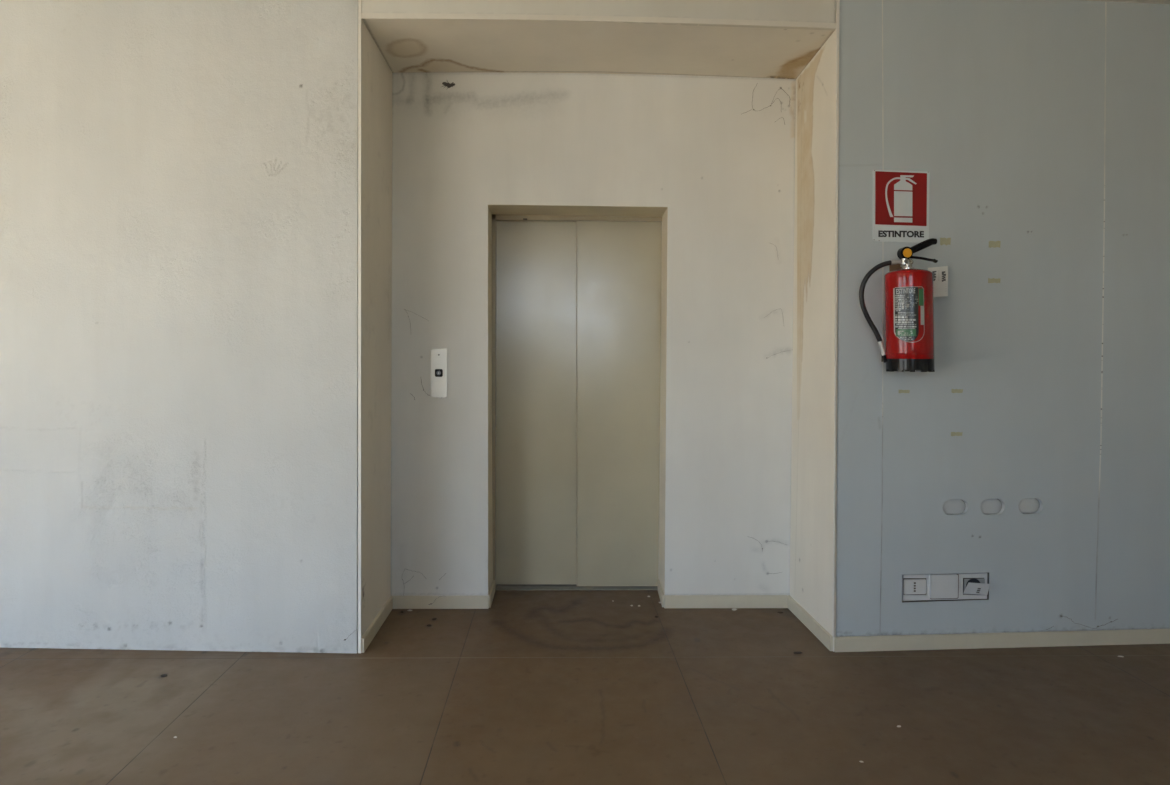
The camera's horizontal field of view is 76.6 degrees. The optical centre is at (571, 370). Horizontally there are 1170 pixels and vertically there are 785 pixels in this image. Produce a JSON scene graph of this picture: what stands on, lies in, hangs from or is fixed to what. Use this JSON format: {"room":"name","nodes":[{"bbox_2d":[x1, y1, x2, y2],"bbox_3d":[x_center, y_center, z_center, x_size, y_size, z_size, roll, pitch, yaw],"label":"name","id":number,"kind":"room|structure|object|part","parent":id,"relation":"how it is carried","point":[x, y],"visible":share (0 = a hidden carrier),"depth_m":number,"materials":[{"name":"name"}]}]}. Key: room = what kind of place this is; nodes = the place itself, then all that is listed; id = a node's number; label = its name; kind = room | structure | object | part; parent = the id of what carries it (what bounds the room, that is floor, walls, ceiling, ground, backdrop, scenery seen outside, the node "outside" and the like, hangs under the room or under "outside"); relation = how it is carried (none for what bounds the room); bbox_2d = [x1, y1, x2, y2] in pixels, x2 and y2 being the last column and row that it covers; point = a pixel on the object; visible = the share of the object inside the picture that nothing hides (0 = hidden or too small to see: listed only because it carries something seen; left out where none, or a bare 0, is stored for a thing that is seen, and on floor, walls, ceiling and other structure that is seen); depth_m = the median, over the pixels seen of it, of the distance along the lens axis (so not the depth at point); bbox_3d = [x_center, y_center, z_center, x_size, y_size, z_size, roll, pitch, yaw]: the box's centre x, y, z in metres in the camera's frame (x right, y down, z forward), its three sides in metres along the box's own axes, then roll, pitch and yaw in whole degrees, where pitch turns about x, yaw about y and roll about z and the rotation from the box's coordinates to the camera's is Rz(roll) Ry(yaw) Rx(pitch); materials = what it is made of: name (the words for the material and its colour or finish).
{"room":"elevator lobby","nodes":[
{"label":"elevator lobby","id":0,"kind":"room"},
{"bbox_2d":[0,0,357,652],"bbox_3d":[-4.272,-0.239,3.254,6.743,2.833,0.101,0,1,2],"label":"wall","id":1,"kind":"structure","parent":0,"point":[179,178],"depth_m":3.13,"materials":[{"name":"white paint"}]},
{"bbox_2d":[362,21,391,635],"bbox_3d":[-0.900,-0.180,3.402,0.020,2.750,0.568,0,1,-1],"label":"wall","id":2,"kind":"structure","parent":0,"point":[376,73],"depth_m":3.36,"materials":[{"name":"paint"}]},
{"bbox_2d":[358,0,361,652],"bbox_3d":[-0.894,-0.217,3.126,0.016,2.833,0.022,0,1,-1],"label":"trim","id":3,"kind":"structure","parent":2,"relation":"attached to","point":[359,1],"depth_m":3.12,"materials":[{"name":"paint"}]},
{"bbox_2d":[361,596,392,652],"bbox_3d":[-0.895,1.164,3.425,0.012,0.062,0.568,0,1,-1],"label":"baseboard","id":4,"kind":"structure","parent":2,"relation":"attached to","point":[368,636],"depth_m":3.36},
{"bbox_2d":[0,590,1169,784],"bbox_3d":[-0.242,1.227,1.503,10.000,0.001,6.500,0,1,-1],"label":"floor","id":5,"kind":"structure","parent":0,"point":[532,687],"depth_m":2.66,"materials":[{"name":"brown tile"}]},
{"bbox_2d":[391,72,795,595],"bbox_3d":[0.103,-0.182,3.709,2.066,2.758,0.001,0,1,-1],"label":"wall","id":6,"kind":"structure","parent":0,"point":[724,174],"depth_m":3.71,"materials":[{"name":"paint"}]},
{"bbox_2d":[431,349,446,396],"bbox_3d":[-0.663,0.014,3.689,0.081,0.240,0.011,0,1,-1],"label":"plate","id":7,"kind":"object","parent":6,"relation":"attached to","point":[438,356],"visible":1,"depth_m":3.69,"materials":[{"name":"metal"}]},
{"bbox_2d":[393,596,488,608],"bbox_3d":[-0.656,1.161,3.705,0.478,0.062,0.012,0,1,-1],"label":"baseboard","id":8,"kind":"structure","parent":6,"relation":"attached to","point":[399,602],"depth_m":3.70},
{"bbox_2d":[442,81,454,89],"bbox_3d":[-0.615,-1.416,3.670,0.073,0.051,0.014,0,1,-1],"label":"clump","id":9,"kind":"object","parent":6,"relation":"attached to","point":[452,84],"visible":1,"depth_m":3.67,"materials":[{"name":"black"}]},
{"bbox_2d":[488,206,492,594],"bbox_3d":[-0.444,0.175,3.943,0.051,2.031,0.482,0,1,-1],"label":"trim","id":10,"kind":"structure","parent":6,"relation":"attached to","point":[490,505],"depth_m":3.86,"materials":[{"name":"paint"}]},
{"bbox_2d":[488,580,494,607],"bbox_3d":[-0.417,1.161,3.851,0.012,0.062,0.260,0,1,-1],"label":"baseboard","id":11,"kind":"structure","parent":6,"relation":"attached to","point":[492,589],"depth_m":3.82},
{"bbox_2d":[492,214,661,589],"bbox_3d":[0.024,0.157,4.038,0.930,2.090,0.112,0,1,-1],"label":"door","id":12,"kind":"structure","parent":6,"relation":"in","point":[576,300],"depth_m":4.03,"materials":[{"name":"metal"}]},
{"bbox_2d":[488,205,666,216],"bbox_3d":[0.032,-0.846,3.939,0.990,0.044,0.482,0,1,-1],"label":"trim","id":13,"kind":"structure","parent":6,"relation":"attached to","point":[495,209],"depth_m":3.83,"materials":[{"name":"paint"}]},
{"bbox_2d":[658,579,663,606],"bbox_3d":[0.467,1.165,3.880,0.012,0.062,0.275,0,1,2],"label":"baseboard","id":14,"kind":"structure","parent":6,"relation":"attached to","point":[660,590],"depth_m":3.84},
{"bbox_2d":[658,207,667,594],"bbox_3d":[0.495,0.183,3.965,0.037,2.026,0.484,0,1,1],"label":"trim","id":15,"kind":"structure","parent":6,"relation":"attached to","point":[662,470],"depth_m":3.87,"materials":[{"name":"paint"}]},
{"bbox_2d":[664,595,787,607],"bbox_3d":[0.779,1.169,3.739,0.625,0.062,0.012,0,1,-1],"label":"baseboard","id":16,"kind":"structure","parent":6,"relation":"attached to","point":[670,601],"depth_m":3.73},
{"bbox_2d":[745,83,789,123],"bbox_3d":[0.972,-1.336,3.710,0.248,0.206,0.004,0,1,-1],"label":"cobweb","id":17,"kind":"object","parent":6,"relation":"attached to","point":[757,83],"visible":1,"depth_m":3.71},
{"bbox_2d":[361,0,835,22],"bbox_3d":[0.116,-1.553,3.123,2.012,0.149,0.001,0,1,-1],"label":"wall header","id":18,"kind":"structure","parent":0,"point":[819,11],"depth_m":3.13,"materials":[{"name":"paint"}]},
{"bbox_2d":[361,13,835,30],"bbox_3d":[0.120,-1.477,3.132,2.008,0.037,0.020,0,1,-1],"label":"trim","id":19,"kind":"structure","parent":18,"relation":"attached to","point":[647,20],"depth_m":3.13,"materials":[{"name":"paint"}]},
{"bbox_2d":[362,19,835,78],"bbox_3d":[0.121,-1.470,3.407,2.022,0.015,0.568,0,1,-1],"label":"ceiling","id":20,"kind":"structure","parent":0,"point":[406,45],"depth_m":3.38,"materials":[{"name":"paint"}]},
{"bbox_2d":[790,8,838,636],"bbox_3d":[1.124,-0.168,3.449,0.030,2.750,0.568,0,1,-1],"label":"wall","id":21,"kind":"structure","parent":0,"point":[813,367],"depth_m":3.41,"materials":[{"name":"paint"}]},
{"bbox_2d":[788,595,832,650],"bbox_3d":[1.108,1.175,3.470,0.013,0.062,0.564,0,1,-2],"label":"baseboard","id":22,"kind":"structure","parent":21,"relation":"attached to","point":[825,637],"depth_m":3.42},
{"bbox_2d":[832,0,839,651],"bbox_3d":[1.125,-0.206,3.173,0.019,2.833,0.022,0,1,-1],"label":"trim","id":23,"kind":"structure","parent":21,"relation":"attached to","point":[837,1],"depth_m":3.16,"materials":[{"name":"paint"}]},
{"bbox_2d":[836,0,1169,636],"bbox_3d":[3.218,-0.196,3.384,4.208,2.833,0.101,0,1,-5],"label":"wall","id":24,"kind":"structure","parent":0,"point":[1001,102],"depth_m":3.23,"materials":[{"name":"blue paint"}]},
{"bbox_2d":[879,0,883,633],"bbox_3d":[1.332,-0.238,3.185,0.031,2.761,0.005,0,1,-5],"label":"joint","id":25,"kind":"object","parent":24,"relation":"attached to","point":[882,0],"visible":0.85,"depth_m":3.18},
{"bbox_2d":[889,264,901,271],"bbox_3d":[1.392,-0.437,3.149,0.048,0.040,0.073,0,1,-5],"label":"bracket","id":26,"kind":"object","parent":24,"relation":"attached to","point":[896,266],"visible":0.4,"depth_m":3.18,"materials":[{"name":"metal"}]},
{"bbox_2d":[859,238,947,371],"bbox_3d":[1.407,-0.273,3.083,0.406,0.557,0.188,0,1,-5],"label":"fire extinguisher","id":27,"kind":"object","parent":26,"relation":"hanging from","point":[910,292],"visible":1,"depth_m":3.02,"materials":[{"name":"red metal"}]},
{"bbox_2d":[895,295,915,339],"bbox_3d":[1.359,-0.216,3.007,0.087,0.184,0.013,1,1,32],"label":"print","id":28,"kind":"object","parent":27,"relation":"attached to","point":[905,305],"depth_m":3.00},
{"bbox_2d":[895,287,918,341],"bbox_3d":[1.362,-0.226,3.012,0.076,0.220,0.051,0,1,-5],"label":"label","id":29,"kind":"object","parent":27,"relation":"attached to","point":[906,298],"depth_m":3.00,"materials":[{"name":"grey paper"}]},
{"bbox_3d":[1.439,-0.504,3.083,0.158,0.093,0.035,0,1,-5],"label":"lever","id":30,"kind":"part","parent":27,"relation":"part of","materials":[{"name":"black plastic"}]},
{"bbox_3d":[1.411,-0.296,2.989,0.022,0.069,0.001,0,1,-5],"label":"green panel","id":31,"kind":"part","parent":27,"relation":"part of","materials":[{"name":"green paper"}]},
{"bbox_3d":[1.416,-0.222,2.990,0.016,0.077,0.001,0,1,-5],"label":"white panel","id":32,"kind":"part","parent":27,"relation":"part of","materials":[{"name":"white paper"}]},
{"bbox_3d":[1.454,-0.463,3.084,0.142,0.030,0.023,0,1,-5],"label":"handle","id":33,"kind":"part","parent":27,"relation":"part of","materials":[{"name":"black plastic"}]},
{"bbox_2d":[873,170,929,242],"bbox_3d":[1.414,-0.704,3.181,0.253,0.306,0.005,0,1,-5],"label":"fire extinguisher sign","id":34,"kind":"object","parent":24,"relation":"attached to","point":[900,198],"visible":0.98,"depth_m":3.18,"materials":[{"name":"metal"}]},
{"bbox_2d":[899,390,909,392],"bbox_3d":[1.435,0.092,3.196,0.051,0.016,0.001,0,1,-5],"label":"scrap","id":35,"kind":"object","parent":24,"relation":"attached to","point":[900,391],"visible":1,"depth_m":3.20,"materials":[{"name":"beige paper"}]},
{"bbox_2d":[940,238,950,245],"bbox_3d":[1.616,-0.556,3.201,0.048,0.035,0.001,0,1,-5],"label":"scrap","id":36,"kind":"object","parent":24,"relation":"attached to","point":[947,241],"visible":1,"depth_m":3.20,"materials":[{"name":"beige paper"}]},
{"bbox_2d":[902,573,989,602],"bbox_3d":[1.629,0.947,3.227,0.396,0.124,0.056,0,1,-5],"label":"panel","id":37,"kind":"object","parent":24,"relation":"attached to","point":[956,586],"visible":1,"depth_m":3.22,"materials":[{"name":"plastic"}]},
{"bbox_2d":[904,579,925,593],"bbox_3d":[1.494,0.943,3.225,0.098,0.064,0.007,0,1,-5],"label":"socket","id":38,"kind":"object","parent":37,"relation":"attached to","point":[911,586],"depth_m":3.22,"materials":[{"name":"plastic"}]},
{"bbox_2d":[963,578,984,592],"bbox_3d":[1.766,0.948,3.248,0.095,0.070,0.009,0,1,-1],"label":"socket","id":39,"kind":"object","parent":37,"relation":"attached to","point":[965,580],"depth_m":3.24,"materials":[{"name":"white plastic"}]},
{"bbox_3d":[1.765,0.952,3.225,0.106,0.063,0.027,0,1,-1],"label":"open lid","id":40,"kind":"part","parent":37,"relation":"part of","materials":[{"name":"plastic"}]},
{"bbox_2d":[943,500,967,514],"bbox_3d":[1.670,0.597,3.235,0.120,0.069,0.024,0,1,-5],"label":"oval cover","id":41,"kind":"object","parent":24,"relation":"attached to","point":[950,507],"visible":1,"depth_m":3.24,"materials":[{"name":"grey plastic"}]},
{"bbox_2d":[951,389,962,392],"bbox_3d":[1.674,0.090,3.215,0.052,0.019,0.001,0,1,-5],"label":"scrap","id":42,"kind":"object","parent":24,"relation":"attached to","point":[952,390],"visible":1,"depth_m":3.21,"materials":[{"name":"beige paper"}]},
{"bbox_2d":[951,432,962,435],"bbox_3d":[1.673,0.278,3.218,0.053,0.019,0.001,0,1,-5],"label":"scrap","id":43,"kind":"object","parent":24,"relation":"attached to","point":[952,433],"visible":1,"depth_m":3.22,"materials":[{"name":"beige paper"}]},
{"bbox_2d":[980,499,1004,514],"bbox_3d":[1.839,0.598,3.248,0.116,0.071,0.024,0,1,-5],"label":"oval cover","id":44,"kind":"object","parent":24,"relation":"attached to","point":[988,506],"visible":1,"depth_m":3.25,"materials":[{"name":"grey plastic"}]},
{"bbox_2d":[988,278,1000,282],"bbox_3d":[1.839,-0.390,3.221,0.057,0.023,0.001,0,1,-5],"label":"scrap","id":45,"kind":"object","parent":24,"relation":"attached to","point":[993,280],"visible":1,"depth_m":3.22,"materials":[{"name":"beige paper"}]},
{"bbox_2d":[989,241,1000,247],"bbox_3d":[1.839,-0.547,3.219,0.054,0.032,0.001,0,1,-5],"label":"scrap","id":46,"kind":"object","parent":24,"relation":"attached to","point":[994,244],"visible":1,"depth_m":3.22,"materials":[{"name":"beige paper"}]},
{"bbox_2d":[834,629,1169,651],"bbox_3d":[3.121,1.189,3.341,3.996,0.062,0.012,0,1,-5],"label":"baseboard","id":47,"kind":"structure","parent":24,"relation":"attached to","point":[1132,636],"depth_m":3.24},
{"bbox_2d":[1018,498,1042,513],"bbox_3d":[2.014,0.597,3.262,0.116,0.070,0.024,0,1,-5],"label":"oval cover","id":48,"kind":"object","parent":24,"relation":"attached to","point":[1033,505],"visible":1,"depth_m":3.26,"materials":[{"name":"grey plastic"}]},
{"bbox_2d":[1046,615,1116,629],"bbox_3d":[2.258,1.114,3.275,0.339,0.062,0.004,0,1,-5],"label":"cobweb","id":49,"kind":"object","parent":24,"relation":"attached to","point":[1061,615],"visible":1,"depth_m":3.27},
{"bbox_2d":[1095,2,1106,619],"bbox_3d":[2.335,-0.253,3.264,0.019,2.722,0.005,0,1,-5],"label":"joint","id":50,"kind":"object","parent":24,"relation":"attached to","point":[1105,2],"visible":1,"depth_m":3.26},
{"bbox_2d":[1084,0,1169,4],"bbox_3d":[-0.225,-1.680,1.461,10.000,0.150,6.500,0,1,-1],"label":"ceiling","id":51,"kind":"structure","parent":0,"point":[1127,1],"depth_m":3.24,"materials":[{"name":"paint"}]}
]}

